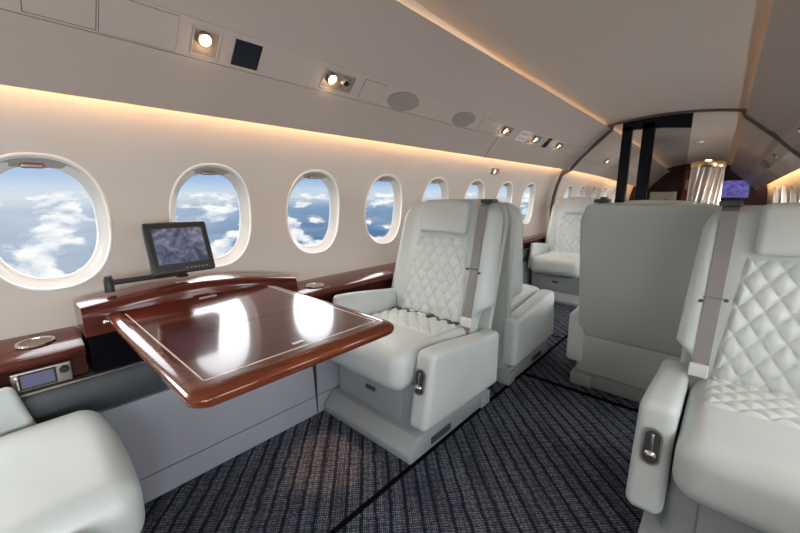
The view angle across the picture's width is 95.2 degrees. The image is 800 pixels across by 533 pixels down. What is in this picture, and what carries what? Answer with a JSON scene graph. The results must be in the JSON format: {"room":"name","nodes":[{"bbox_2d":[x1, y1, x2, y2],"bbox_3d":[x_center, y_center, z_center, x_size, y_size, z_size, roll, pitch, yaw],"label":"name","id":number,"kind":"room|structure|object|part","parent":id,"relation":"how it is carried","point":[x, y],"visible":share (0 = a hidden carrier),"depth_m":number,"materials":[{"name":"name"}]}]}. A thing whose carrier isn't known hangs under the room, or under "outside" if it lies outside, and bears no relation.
{"room":"aircraft cabin","nodes":[
{"label":"aircraft cabin","id":0,"kind":"room"},
{"bbox_2d":[0,8,579,169],"bbox_3d":[-0.107,-0.757,1.925,0.119,0.171,6.380,10,15,41],"label":"ceiling panel","id":1,"kind":"object","parent":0,"point":[36,53],"visible":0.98,"depth_m":1.27,"materials":[{"name":"beige plastic"}]},
{"bbox_2d":[0,0,587,156],"bbox_3d":[-0.035,-0.859,1.839,0.089,0.131,6.380,10,15,41],"label":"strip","id":2,"kind":"object","parent":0,"point":[276,62],"visible":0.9,"depth_m":1.43,"materials":[{"name":"beige plastic"}]},
{"bbox_2d":[20,0,96,29],"bbox_3d":[-0.866,-0.679,0.929,0.071,0.080,0.146,10,15,41],"label":"access panel","id":3,"kind":"object","parent":2,"relation":"attached to","point":[82,13],"visible":1,"depth_m":0.95,"materials":[{"name":"brown plastic"}]},
{"bbox_2d":[98,0,179,51],"bbox_3d":[-0.750,-0.702,1.056,0.073,0.081,0.192,10,15,41],"label":"access panel","id":4,"kind":"object","parent":2,"relation":"attached to","point":[131,20],"visible":1,"depth_m":1.05,"materials":[{"name":"brown plastic"}]},
{"bbox_2d":[189,26,221,59],"bbox_3d":[-0.630,-0.724,1.185,0.063,0.067,0.084,10,15,41],"label":"light","id":5,"kind":"object","parent":2,"relation":"attached to","point":[205,43],"visible":1,"depth_m":1.18,"materials":[{"name":"beige"}]},
{"bbox_2d":[231,38,262,70],"bbox_3d":[-0.539,-0.744,1.286,0.061,0.067,0.094,10,15,41],"label":"lens","id":6,"kind":"object","parent":2,"relation":"attached to","point":[245,54],"visible":1,"depth_m":1.28,"materials":[{"name":"black"}]},
{"bbox_2d":[319,68,356,94],"bbox_3d":[-0.266,-0.800,1.582,0.058,0.063,0.166,10,15,41],"label":"light","id":7,"kind":"object","parent":2,"relation":"attached to","point":[334,80],"visible":1,"depth_m":1.58,"materials":[{"name":"beige"}]},
{"bbox_2d":[357,79,387,103],"bbox_3d":[-0.129,-0.829,1.733,0.065,0.071,0.141,10,15,41],"label":"access panel","id":8,"kind":"object","parent":2,"relation":"attached to","point":[372,91],"visible":1,"depth_m":1.73,"materials":[{"name":"brown plastic"}]},
{"bbox_2d":[387,92,418,110],"bbox_3d":[0.020,-0.857,1.898,0.072,0.079,0.226,10,15,42],"label":"speaker grille","id":9,"kind":"object","parent":2,"relation":"attached to","point":[400,101],"visible":1,"depth_m":1.89,"materials":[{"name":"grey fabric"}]},
{"bbox_2d":[452,112,474,125],"bbox_3d":[0.408,-0.937,2.321,0.073,0.078,0.226,10,15,42],"label":"speaker grille","id":10,"kind":"object","parent":2,"relation":"attached to","point":[462,118],"visible":1,"depth_m":2.31,"materials":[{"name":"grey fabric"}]},
{"bbox_2d":[477,117,503,133],"bbox_3d":[0.635,-0.987,2.566,0.066,0.070,0.275,10,15,41],"label":"access panel","id":11,"kind":"object","parent":2,"relation":"attached to","point":[488,125],"visible":1,"depth_m":2.56,"materials":[{"name":"brown plastic"}]},
{"bbox_2d":[497,125,514,136],"bbox_3d":[0.798,-1.017,2.744,0.059,0.061,0.170,10,15,41],"label":"light","id":12,"kind":"object","parent":2,"relation":"attached to","point":[505,131],"visible":1,"depth_m":2.73,"materials":[{"name":"beige"}]},
{"bbox_2d":[515,131,530,141],"bbox_3d":[1.003,-1.059,2.972,0.066,0.068,0.170,10,15,41],"label":"sign","id":13,"kind":"object","parent":2,"relation":"attached to","point":[523,135],"visible":1,"depth_m":2.97,"materials":[{"name":"white plastic"}]},
{"bbox_2d":[528,135,542,144],"bbox_3d":[1.173,-1.095,3.152,0.059,0.060,0.170,10,15,41],"label":"light","id":14,"kind":"object","parent":2,"relation":"attached to","point":[535,139],"visible":1,"depth_m":3.14,"materials":[{"name":"beige"}]},
{"bbox_2d":[541,138,552,146],"bbox_3d":[1.348,-1.133,3.341,0.069,0.071,0.090,10,15,41],"label":"dark slot","id":15,"kind":"object","parent":2,"relation":"attached to","point":[549,140],"visible":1,"depth_m":3.34,"materials":[{"name":"black plastic"}]},
{"bbox_2d":[552,142,564,150],"bbox_3d":[1.548,-1.172,3.561,0.060,0.060,0.170,10,15,41],"label":"light","id":16,"kind":"object","parent":2,"relation":"attached to","point":[558,146],"visible":1,"depth_m":3.54,"materials":[{"name":"beige"}]},
{"bbox_2d":[0,0,633,367],"bbox_3d":[1.449,-0.581,3.185,1.170,2.015,10.250,10,15,41],"label":"wall","id":17,"kind":"structure","parent":0,"point":[136,154],"depth_m":1.55,"materials":[{"name":"plastic"}]},
{"bbox_2d":[0,152,112,290],"bbox_3d":[-1.162,-0.140,1.201,0.095,0.448,0.342,10,15,41],"label":"window","id":18,"kind":"structure","parent":17,"relation":"in","point":[103,247],"depth_m":1.24,"materials":[{"name":"white plastic"}]},
{"bbox_2d":[0,157,77,170],"bbox_3d":[-1.151,-0.324,1.155,0.032,0.041,0.208,10,15,41],"label":"shade","id":19,"kind":"object","parent":18,"relation":"attached to","point":[6,163],"depth_m":1.15,"materials":[{"name":"grey plastic"}]},
{"bbox_2d":[169,163,251,267],"bbox_3d":[-0.810,-0.215,1.585,0.095,0.448,0.342,10,15,41],"label":"window","id":20,"kind":"structure","parent":17,"relation":"in","point":[245,211],"depth_m":1.64,"materials":[{"name":"white plastic"}]},
{"bbox_2d":[186,167,235,177],"bbox_3d":[-0.798,-0.399,1.539,0.032,0.041,0.208,10,15,41],"label":"shade","id":21,"kind":"object","parent":20,"relation":"attached to","point":[226,172],"depth_m":1.54,"materials":[{"name":"grey plastic"}]},
{"bbox_2d":[286,169,339,253],"bbox_3d":[-0.462,-0.289,1.965,0.095,0.448,0.342,10,15,41],"label":"window","id":22,"kind":"structure","parent":17,"relation":"in","point":[326,243],"depth_m":2.03,"materials":[{"name":"glass"},{"name":"plastic"}]},
{"bbox_2d":[300,173,330,180],"bbox_3d":[-0.450,-0.473,1.918,0.032,0.041,0.208,10,15,41],"label":"shade","id":23,"kind":"object","parent":22,"relation":"attached to","point":[322,176],"depth_m":1.92,"materials":[{"name":"grey plastic"}]},
{"bbox_2d":[364,174,401,244],"bbox_3d":[-0.103,-0.365,2.355,0.095,0.448,0.342,10,15,41],"label":"window","id":24,"kind":"structure","parent":17,"relation":"in","point":[393,180],"depth_m":2.43,"materials":[{"name":"glass"},{"name":"plastic"}]},
{"bbox_2d":[378,176,396,182],"bbox_3d":[-0.092,-0.549,2.308,0.032,0.041,0.208,10,15,41],"label":"shade","id":25,"kind":"object","parent":24,"relation":"attached to","point":[391,179],"depth_m":2.32,"materials":[{"name":"grey plastic"}]},
{"bbox_2d":[421,177,448,201],"bbox_3d":[0.258,-0.443,2.748,0.095,0.448,0.342,10,15,41],"label":"window","id":26,"kind":"structure","parent":17,"relation":"in","point":[442,182],"depth_m":2.77,"materials":[{"name":"white plastic"}]},
{"bbox_2d":[328,334,567,532],"bbox_3d":[0.353,0.721,1.772,0.018,0.003,6.350,10,15,41],"label":"trim","id":27,"kind":"structure","parent":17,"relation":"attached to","point":[393,481],"depth_m":1.47,"materials":[{"name":"black metal"}]},
{"bbox_2d":[464,179,484,198],"bbox_3d":[0.633,-0.523,3.157,0.095,0.448,0.342,10,15,41],"label":"window","id":28,"kind":"structure","parent":17,"relation":"in","point":[481,188],"depth_m":3.19,"materials":[{"name":"white plastic"}]},
{"bbox_2d":[490,168,499,174],"bbox_3d":[0.841,-0.839,3.219,0.031,0.052,0.130,10,15,41],"label":"wall light","id":29,"kind":"object","parent":17,"relation":"attached to","point":[494,171],"visible":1,"depth_m":3.21,"materials":[{"name":"silver metal"}]},
{"bbox_2d":[496,181,512,203],"bbox_3d":[1.007,-0.603,3.565,0.095,0.448,0.342,10,15,41],"label":"window","id":30,"kind":"structure","parent":17,"relation":"in","point":[508,184],"depth_m":3.62,"materials":[{"name":"white plastic"}]},
{"bbox_2d":[502,173,511,176],"bbox_3d":[1.000,-0.857,3.412,0.015,0.035,0.160,10,15,41],"label":"placard","id":31,"kind":"object","parent":17,"relation":"attached to","point":[504,174],"visible":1,"depth_m":3.41,"materials":[{"name":"beige plastic"}]},
{"bbox_2d":[520,183,535,223],"bbox_3d":[1.382,-0.683,3.974,0.095,0.448,0.342,10,15,41],"label":"window","id":32,"kind":"structure","parent":17,"relation":"in","point":[526,220],"depth_m":4.07,"materials":[{"name":"white plastic"}]},
{"bbox_2d":[563,185,573,197],"bbox_3d":[2.235,-0.863,4.897,0.097,0.448,0.342,10,15,41],"label":"window","id":33,"kind":"structure","parent":17,"relation":"in","point":[571,188],"depth_m":4.94,"materials":[{"name":"white plastic"}]},
{"bbox_2d":[523,372,638,412],"bbox_3d":[1.241,0.727,1.744,1.400,0.003,0.027,10,15,41],"label":"trim","id":34,"kind":"structure","parent":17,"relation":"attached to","point":[526,374],"depth_m":1.96,"materials":[{"name":"black metal"}]},
{"bbox_2d":[577,186,585,196],"bbox_3d":[2.584,-0.935,5.263,0.098,0.448,0.342,10,15,41],"label":"window","id":35,"kind":"structure","parent":17,"relation":"in","point":[582,190],"depth_m":5.30,"materials":[{"name":"white plastic"}]},
{"bbox_2d":[588,186,596,197],"bbox_3d":[2.941,-1.008,5.633,0.098,0.448,0.342,10,15,41],"label":"window","id":36,"kind":"structure","parent":17,"relation":"in","point":[592,193],"depth_m":5.66,"materials":[{"name":"white plastic"}]},
{"bbox_2d":[599,187,606,197],"bbox_3d":[3.329,-1.085,6.030,0.098,0.448,0.342,10,15,41],"label":"window","id":37,"kind":"structure","parent":17,"relation":"in","point":[604,191],"depth_m":6.07,"materials":[{"name":"white plastic"}]},
{"bbox_2d":[609,187,615,202],"bbox_3d":[3.705,-1.160,6.411,0.098,0.448,0.342,10,15,41],"label":"window","id":38,"kind":"structure","parent":17,"relation":"in","point":[612,194],"depth_m":6.48,"materials":[{"name":"white plastic"}]},
{"bbox_2d":[550,108,799,215],"bbox_3d":[2.733,-0.625,3.746,2.414,1.914,0.044,10,15,41],"label":"trim","id":39,"kind":"structure","parent":17,"relation":"attached to","point":[774,135],"depth_m":3.60,"materials":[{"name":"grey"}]},
{"bbox_2d":[142,0,610,148],"bbox_3d":[0.072,-0.997,1.713,0.220,0.292,6.380,10,15,41],"label":"ceiling panel","id":40,"kind":"object","parent":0,"point":[387,41],"visible":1,"depth_m":1.63,"materials":[{"name":"beige plastic"}]},
{"bbox_2d":[141,303,643,532],"bbox_3d":[1.984,0.482,3.108,2.650,0.040,10.550,10,15,41],"label":"floor","id":41,"kind":"structure","parent":0,"point":[541,456],"depth_m":1.37,"materials":[{"name":"carpet"}]},
{"bbox_2d":[0,387,144,532],"bbox_3d":[-0.989,0.421,0.635,0.656,1.030,0.817,10,15,41],"label":"leather armchair","id":42,"kind":"object","parent":41,"relation":"on","point":[73,472],"visible":1,"depth_m":0.81,"materials":[{"name":"grey leather"}]},
{"bbox_3d":[-1.183,0.476,0.860,0.037,0.254,0.512,10,15,41],"label":"armrest","id":43,"kind":"part","parent":42,"relation":"part of","materials":[{"name":"leather"}]},
{"bbox_2d":[0,262,395,503],"bbox_3d":[-0.690,0.445,1.619,0.278,0.604,4.790,10,15,41],"label":"console","id":44,"kind":"object","parent":41,"relation":"on","point":[169,443],"depth_m":1.30,"materials":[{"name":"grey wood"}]},
{"bbox_2d":[14,336,55,348],"bbox_3d":[-1.117,0.231,1.119,0.094,0.006,0.094,10,15,41],"label":"cup holder","id":45,"kind":"object","parent":44,"relation":"on","point":[40,340],"visible":1,"depth_m":1.12,"materials":[{"name":"silver metal"}]},
{"bbox_3d":[-1.042,0.323,1.065,0.024,0.060,0.130,10,15,41],"label":"control panel","id":46,"kind":"part","parent":44,"relation":"part of","materials":[{"name":"silver metal"}]},
{"bbox_2d":[0,326,85,375],"bbox_3d":[-1.682,0.376,0.517,0.233,0.044,1.875,10,15,41],"label":"shelf","id":47,"kind":"object","parent":44,"relation":"attached to","point":[68,345],"depth_m":1.08,"materials":[{"name":"brown wood"}]},
{"bbox_3d":[-1.004,0.307,1.093,0.010,0.022,0.022,10,15,41],"label":"knob","id":48,"kind":"part","parent":44,"relation":"part of","materials":[{"name":"black"}]},
{"bbox_3d":[-0.623,0.528,1.574,0.082,0.273,4.790,10,15,41],"label":"panel","id":49,"kind":"part","parent":44,"relation":"part of","materials":[{"name":"grey plastic"}]},
{"bbox_2d":[73,273,393,408],"bbox_3d":[-0.500,0.179,1.196,0.892,0.286,0.745,10,15,41],"label":"folding table","id":50,"kind":"object","parent":44,"relation":"attached to","point":[212,339],"depth_m":1.06,"materials":[{"name":"brown wood"}]},
{"bbox_3d":[-0.966,0.058,1.210,0.028,0.054,0.028,10,15,41],"label":"pivot post","id":51,"kind":"part","parent":50,"relation":"part of","materials":[{"name":"black metal"}]},
{"bbox_3d":[-0.884,0.043,1.287,0.044,0.054,0.253,10,15,43],"label":"monitor bracket","id":52,"kind":"part","parent":50,"relation":"part of","materials":[{"name":"black metal"}]},
{"bbox_2d":[140,221,214,276],"bbox_3d":[-0.811,-0.070,1.340,0.096,0.184,0.212,9,14,38],"label":"monitor","id":53,"kind":"object","parent":50,"relation":"attached to","point":[171,248],"visible":1,"depth_m":1.31,"materials":[{"name":"black plastic"},{"name":"glass screen"}]},
{"bbox_3d":[-0.811,0.027,1.360,0.044,0.019,0.044,10,15,41],"label":"arm mount","id":54,"kind":"part","parent":50,"relation":"part of","materials":[{"name":"black"}]},
{"bbox_3d":[-0.621,0.710,1.607,0.088,0.088,4.790,10,15,41],"label":"kick panel","id":55,"kind":"part","parent":44,"relation":"part of","materials":[{"name":"grey plastic"}]},
{"bbox_2d":[305,283,323,287],"bbox_3d":[-0.425,0.094,1.821,0.094,0.006,0.094,10,15,41],"label":"cup holder","id":56,"kind":"object","parent":44,"relation":"on","point":[309,285],"visible":1,"depth_m":1.82,"materials":[{"name":"silver metal"}]},
{"bbox_2d":[297,262,395,297],"bbox_3d":[0.173,-0.020,2.539,0.233,0.044,2.160,10,15,41],"label":"shelf","id":57,"kind":"object","parent":44,"relation":"attached to","point":[360,279],"depth_m":1.97,"materials":[{"name":"brown wood"}]},
{"bbox_2d":[325,199,508,464],"bbox_3d":[0.089,0.191,1.809,0.656,1.030,0.817,10,15,41],"label":"leather armchair","id":58,"kind":"object","parent":41,"relation":"on","point":[404,390],"visible":0.98,"depth_m":1.74,"materials":[{"name":"grey leather"}]},
{"bbox_3d":[-0.161,0.246,1.971,0.037,0.280,0.572,10,15,41],"label":"armrest","id":59,"kind":"part","parent":58,"relation":"part of","materials":[{"name":"leather"}]},
{"bbox_3d":[-0.127,0.551,1.662,0.360,0.130,0.016,10,15,41],"label":"panel","id":60,"kind":"part","parent":58,"relation":"part of","materials":[{"name":"grey leather"}]},
{"bbox_2d":[330,323,477,390],"bbox_3d":[0.021,0.352,1.790,0.495,0.183,0.652,10,15,41],"label":"seat cushion","id":61,"kind":"object","parent":58,"relation":"on","point":[390,361],"depth_m":1.51,"materials":[{"name":"leather"}]},
{"bbox_3d":[0.067,0.262,1.825,0.410,0.031,0.245,10,15,41],"label":"quilted seat","id":62,"kind":"part","parent":58,"relation":"part of","materials":[{"name":"white leather"}]},
{"bbox_3d":[0.073,0.450,1.413,0.030,0.076,0.022,10,15,41],"label":"control lever","id":63,"kind":"part","parent":58,"relation":"part of","materials":[{"name":"silver metal"}]},
{"bbox_3d":[0.180,0.077,1.922,0.416,0.480,0.130,10,15,41],"label":"quilted panel","id":64,"kind":"part","parent":58,"relation":"part of","materials":[{"name":"white leather"}]},
{"bbox_2d":[431,423,450,443],"bbox_3d":[0.178,0.722,1.583,0.005,0.030,0.140,10,15,41],"label":"vent","id":65,"kind":"object","parent":58,"relation":"attached to","point":[436,436],"depth_m":1.58,"materials":[{"name":"grey plastic"}]},
{"bbox_3d":[0.239,-0.001,1.968,0.622,0.685,0.270,10,15,41],"label":"backrest","id":66,"kind":"part","parent":58,"relation":"part of","materials":[{"name":"leather"}]},
{"bbox_3d":[0.264,0.462,1.631,0.092,0.334,0.600,10,15,41],"label":"armrest","id":67,"kind":"part","parent":58,"relation":"part of","materials":[{"name":"leather"}]},
{"bbox_3d":[0.282,0.011,2.019,0.584,0.712,0.201,10,15,41],"label":"panel","id":68,"kind":"part","parent":58,"relation":"part of","materials":[{"name":"grey leather"}]},
{"bbox_2d":[459,199,553,384],"bbox_3d":[0.594,0.084,2.360,0.656,1.028,0.670,10,15,41],"label":"leather armchair","id":69,"kind":"object","parent":41,"relation":"on","point":[523,318],"visible":0.3,"depth_m":2.02,"materials":[{"name":"grey leather"}]},
{"bbox_3d":[0.426,-0.041,2.172,0.622,0.685,0.157,10,15,41],"label":"backrest","id":70,"kind":"part","parent":69,"relation":"part of","materials":[{"name":"leather"}]},
{"bbox_3d":[0.374,-0.009,2.119,0.584,0.712,0.050,10,15,41],"label":"panel","id":71,"kind":"part","parent":69,"relation":"part of","materials":[{"name":"grey leather"}]},
{"bbox_2d":[510,284,539,312],"bbox_3d":[0.588,0.231,2.408,0.495,0.183,0.652,10,15,41],"label":"seat cushion","id":72,"kind":"object","parent":69,"relation":"on","point":[528,291],"depth_m":2.28,"materials":[{"name":"leather"}]},
{"bbox_3d":[0.789,0.345,2.203,0.092,0.334,0.600,10,15,41],"label":"armrest","id":73,"kind":"part","parent":69,"relation":"part of","materials":[{"name":"leather"}]},
{"bbox_2d":[532,350,540,361],"bbox_3d":[0.877,0.573,2.345,0.005,0.030,0.140,10,15,41],"label":"vent","id":74,"kind":"object","parent":69,"relation":"attached to","point":[537,354],"depth_m":2.34,"materials":[{"name":"grey"}]},
{"bbox_2d":[523,232,546,284],"bbox_3d":[1.386,-0.019,3.987,0.134,0.604,1.565,10,15,41],"label":"base cabinet","id":75,"kind":"object","parent":41,"relation":"on","point":[537,238],"visible":0.16,"depth_m":3.88,"materials":[{"name":"brown wood"}]},
{"bbox_3d":[1.409,0.056,3.981,0.060,0.273,1.565,10,15,41],"label":"panel","id":76,"kind":"part","parent":75,"relation":"part of","materials":[{"name":"grey laminate"}]},
{"bbox_2d":[523,232,546,242],"bbox_3d":[1.380,-0.295,3.938,0.118,0.044,1.565,10,15,41],"label":"shelf","id":77,"kind":"object","parent":75,"relation":"attached to","point":[541,237],"depth_m":4.01,"materials":[{"name":"brown wood"}]},
{"bbox_2d":[527,197,611,306],"bbox_3d":[1.777,-0.203,3.817,0.656,1.030,0.817,10,15,41],"label":"leather armchair","id":78,"kind":"object","parent":41,"relation":"on","point":[554,264],"visible":0.66,"depth_m":3.81,"materials":[{"name":"grey leather"}]},
{"bbox_3d":[1.527,-0.143,3.979,0.037,0.270,0.572,10,15,41],"label":"armrest","id":79,"kind":"part","parent":78,"relation":"part of","materials":[{"name":"leather"}]},
{"bbox_2d":[530,254,579,277],"bbox_3d":[1.709,-0.042,3.798,0.495,0.183,0.652,10,15,41],"label":"seat cushion","id":80,"kind":"object","parent":78,"relation":"on","point":[552,265],"depth_m":3.58,"materials":[{"name":"leather"}]},
{"bbox_3d":[1.561,0.158,3.670,0.360,0.130,0.016,10,15,41],"label":"panel","id":81,"kind":"part","parent":78,"relation":"part of","materials":[{"name":"grey leather"}]},
{"bbox_3d":[1.755,-0.131,3.832,0.410,0.031,0.245,10,15,41],"label":"quilted seat","id":82,"kind":"part","parent":78,"relation":"part of","materials":[{"name":"white leather"}]},
{"bbox_3d":[1.868,-0.316,3.930,0.416,0.480,0.130,10,15,41],"label":"quilted panel","id":83,"kind":"part","parent":78,"relation":"part of","materials":[{"name":"white leather"}]},
{"bbox_3d":[1.927,-0.394,3.976,0.622,0.685,0.270,10,15,41],"label":"backrest","id":84,"kind":"part","parent":78,"relation":"part of","materials":[{"name":"leather"}]},
{"bbox_2d":[566,199,722,402],"bbox_3d":[1.343,0.160,1.965,0.656,1.030,0.817,10,15,41],"label":"leather armchair","id":85,"kind":"object","parent":41,"relation":"on","point":[637,257],"visible":0.78,"depth_m":1.75,"materials":[{"name":"grey leather"}]},
{"bbox_3d":[1.168,0.325,2.228,0.092,0.334,0.600,10,15,41],"label":"armrest","id":86,"kind":"part","parent":85,"relation":"part of","materials":[{"name":"leather"}]},
{"bbox_3d":[1.149,0.073,1.703,0.584,0.712,0.201,10,15,41],"label":"panel","id":87,"kind":"part","parent":85,"relation":"part of","materials":[{"name":"grey leather"}]},
{"bbox_3d":[1.192,0.043,1.746,0.622,0.685,0.270,10,15,41],"label":"backrest","id":88,"kind":"part","parent":85,"relation":"part of","materials":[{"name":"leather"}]},
{"bbox_2d":[614,113,693,202],"bbox_3d":[2.632,-0.636,3.912,0.590,1.845,0.060,10,15,41],"label":"divider","id":89,"kind":"object","parent":41,"relation":"on","point":[648,126],"visible":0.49,"depth_m":3.85,"materials":[{"name":"black"}]},
{"bbox_3d":[2.449,-0.629,4.082,0.095,1.765,0.060,10,15,41],"label":"post","id":90,"kind":"part","parent":89,"relation":"part of","materials":[{"name":"black"}]},
{"bbox_3d":[2.591,-0.616,3.953,0.110,1.790,0.060,10,15,41],"label":"post","id":91,"kind":"part","parent":89,"relation":"part of","materials":[{"name":"black"}]},
{"bbox_2d":[649,192,676,199],"bbox_3d":[4.326,-0.681,6.078,0.350,1.100,0.250,10,15,41],"label":"panel","id":92,"kind":"object","parent":41,"relation":"on","point":[653,195],"visible":0.19,"depth_m":5.89,"materials":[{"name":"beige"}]},
{"bbox_2d":[681,171,690,200],"bbox_3d":[4.226,-0.714,5.463,0.090,1.400,0.072,10,15,41],"label":"pillar","id":93,"kind":"structure","parent":41,"relation":"on","point":[687,173],"depth_m":5.37,"materials":[{"name":"brown wood"}]},
{"bbox_2d":[686,160,726,204],"bbox_3d":[3.926,-0.622,4.777,0.352,1.484,0.352,10,15,41],"label":"curtain","id":94,"kind":"object","parent":41,"relation":"on","point":[706,179],"depth_m":4.58,"materials":[{"name":"silver fabric"}]},
{"bbox_2d":[626,201,799,532],"bbox_3d":[1.133,0.340,1.045,0.656,1.030,0.817,10,15,41],"label":"leather armchair","id":95,"kind":"object","parent":41,"relation":"on","point":[716,448],"visible":1,"depth_m":1.12,"materials":[{"name":"grey leather"}]},
{"bbox_3d":[0.698,0.502,1.014,0.030,0.076,0.022,10,15,41],"label":"control lever","id":96,"kind":"part","parent":95,"relation":"part of","materials":[{"name":"silver metal"}]},
{"bbox_3d":[0.888,0.515,1.232,0.092,0.334,0.600,10,15,41],"label":"armrest","id":97,"kind":"part","parent":95,"relation":"part of","materials":[{"name":"leather"}]},
{"bbox_3d":[1.351,0.165,1.232,0.584,0.712,0.201,10,15,41],"label":"panel","id":98,"kind":"part","parent":95,"relation":"part of","materials":[{"name":"grey leather"}]},
{"bbox_3d":[0.942,0.705,0.875,0.360,0.130,0.016,10,15,41],"label":"panel","id":99,"kind":"part","parent":95,"relation":"part of","materials":[{"name":"grey leather"}]},
{"bbox_2d":[672,378,799,532],"bbox_3d":[1.090,0.506,1.004,0.495,0.183,0.652,10,15,41],"label":"seat cushion","id":100,"kind":"object","parent":95,"relation":"on","point":[736,441],"depth_m":0.91,"materials":[{"name":"leather"}]},
{"bbox_3d":[1.308,0.153,1.181,0.622,0.685,0.270,10,15,41],"label":"backrest","id":101,"kind":"part","parent":95,"relation":"part of","materials":[{"name":"leather"}]},
{"bbox_3d":[1.136,0.416,1.038,0.410,0.031,0.245,10,15,41],"label":"quilted seat","id":102,"kind":"part","parent":95,"relation":"part of","materials":[{"name":"white leather"}]},
{"bbox_3d":[1.255,0.232,1.131,0.416,0.480,0.130,10,15,41],"label":"quilted panel","id":103,"kind":"part","parent":95,"relation":"part of","materials":[{"name":"white leather"}]},
{"bbox_2d":[414,0,773,124],"bbox_3d":[0.577,-1.084,1.233,1.344,0.180,6.380,10,15,41],"label":"ceiling","id":104,"kind":"structure","parent":0,"point":[613,61],"depth_m":2.04,"materials":[{"name":"beige"}]},
{"bbox_2d":[572,158,652,188],"bbox_3d":[3.402,-1.370,5.642,3.842,0.341,0.146,-11,15,-44],"label":"ceiling panel","id":105,"kind":"object","parent":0,"point":[584,166],"visible":0.63,"depth_m":4.98,"materials":[{"name":"beige plastic"}]},
{"bbox_2d":[584,151,656,183],"bbox_3d":[3.468,-1.452,5.565,0.115,0.312,3.840,11,15,44],"label":"strip","id":106,"kind":"object","parent":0,"point":[593,156],"visible":0.68,"depth_m":4.89,"materials":[{"name":"beige plastic"}]},
{"bbox_2d":[591,130,669,180],"bbox_3d":[3.563,-1.565,5.456,0.233,0.449,3.841,11,15,43],"label":"ceiling panel","id":107,"kind":"object","parent":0,"point":[610,146],"visible":0.66,"depth_m":4.83,"materials":[{"name":"beige plastic"}]},
{"bbox_2d":[606,112,744,168],"bbox_3d":[3.987,-1.643,5.050,1.253,0.342,3.831,10,15,41],"label":"ceiling","id":108,"kind":"structure","parent":0,"point":[720,132],"depth_m":4.83,"materials":[{"name":"beige plastic"}]},
{"bbox_2d":[629,163,767,205],"bbox_3d":[5.326,-1.251,6.558,2.370,2.035,0.050,10,15,41],"label":"wall","id":109,"kind":"structure","parent":0,"point":[673,181],"depth_m":6.64,"materials":[{"name":"brown wood"}]},
{"bbox_2d":[721,179,750,197],"bbox_3d":[5.660,-1.313,6.185,0.400,0.310,0.024,10,15,41],"label":"wall screen","id":110,"kind":"object","parent":109,"relation":"attached to","point":[740,188],"visible":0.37,"depth_m":6.16,"materials":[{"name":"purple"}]},
{"bbox_2d":[730,119,778,180],"bbox_3d":[4.459,-1.395,4.666,0.276,0.480,3.839,9,14,40],"label":"ceiling panel","id":111,"kind":"object","parent":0,"point":[755,145],"visible":0.89,"depth_m":4.29,"materials":[{"name":"beige plastic"}]},
{"bbox_2d":[745,143,789,183],"bbox_3d":[4.567,-1.226,4.600,0.106,0.306,3.837,9,14,39],"label":"strip","id":112,"kind":"object","parent":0,"point":[779,150],"visible":0.86,"depth_m":4.16,"materials":[{"name":"beige plastic"}]},
{"bbox_2d":[760,161,767,168],"bbox_3d":[4.694,-1.287,4.731,0.069,0.075,1.250,10,15,41],"label":"speaker grille","id":113,"kind":"object","parent":112,"relation":"attached to","point":[765,166],"visible":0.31,"depth_m":4.41,"materials":[{"name":"grey plastic"}]},
{"bbox_2d":[746,0,799,138],"bbox_3d":[1.069,-0.806,0.837,0.269,0.330,6.383,10,15,41],"label":"ceiling panel","id":114,"kind":"object","parent":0,"point":[774,101],"visible":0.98,"depth_m":1.99,"materials":[{"name":"beige plastic"}]},
{"bbox_2d":[749,152,799,190],"bbox_3d":[4.637,-1.126,4.556,0.155,0.323,3.840,9,14,39],"label":"ceiling panel","id":115,"kind":"object","parent":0,"point":[789,163],"visible":0.94,"depth_m":4.20,"materials":[{"name":"beige plastic"}]},
{"bbox_2d":[767,153,799,203],"bbox_3d":[4.454,-0.888,4.755,1.164,2.015,3.850,10,15,41],"label":"wall","id":116,"kind":"structure","parent":0,"point":[793,178],"depth_m":4.82,"materials":[{"name":"plastic"}]},
{"bbox_2d":[773,186,778,202],"bbox_3d":[5.610,-0.970,5.441,0.087,0.448,0.343,8,14,36],"label":"window","id":117,"kind":"structure","parent":116,"relation":"in","point":[776,194],"depth_m":5.52,"materials":[{"name":"white plastic"}]},
{"bbox_2d":[781,185,786,202],"bbox_3d":[5.283,-0.887,5.017,0.089,0.448,0.343,8,14,37],"label":"window","id":118,"kind":"structure","parent":116,"relation":"in","point":[783,193],"depth_m":5.10,"materials":[{"name":"white plastic"}]},
{"bbox_2d":[790,184,795,201],"bbox_3d":[4.952,-0.804,4.596,0.091,0.448,0.342,9,14,37],"label":"window","id":119,"kind":"structure","parent":116,"relation":"in","point":[792,188],"depth_m":4.67,"materials":[{"name":"white plastic"}]},
{"bbox_2d":[782,121,799,148],"bbox_3d":[1.193,-0.603,0.762,0.084,0.125,6.381,10,15,41],"label":"strip","id":120,"kind":"object","parent":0,"point":[792,138],"visible":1,"depth_m":2.81,"materials":[{"name":"beige plastic"}]},
{"bbox_2d":[794,144,799,152],"bbox_3d":[1.268,-0.482,0.717,0.133,0.151,6.381,10,15,41],"label":"ceiling panel","id":121,"kind":"object","parent":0,"point":[797,148],"visible":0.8,"depth_m":2.99,"materials":[{"name":"beige plastic"}]}
]}

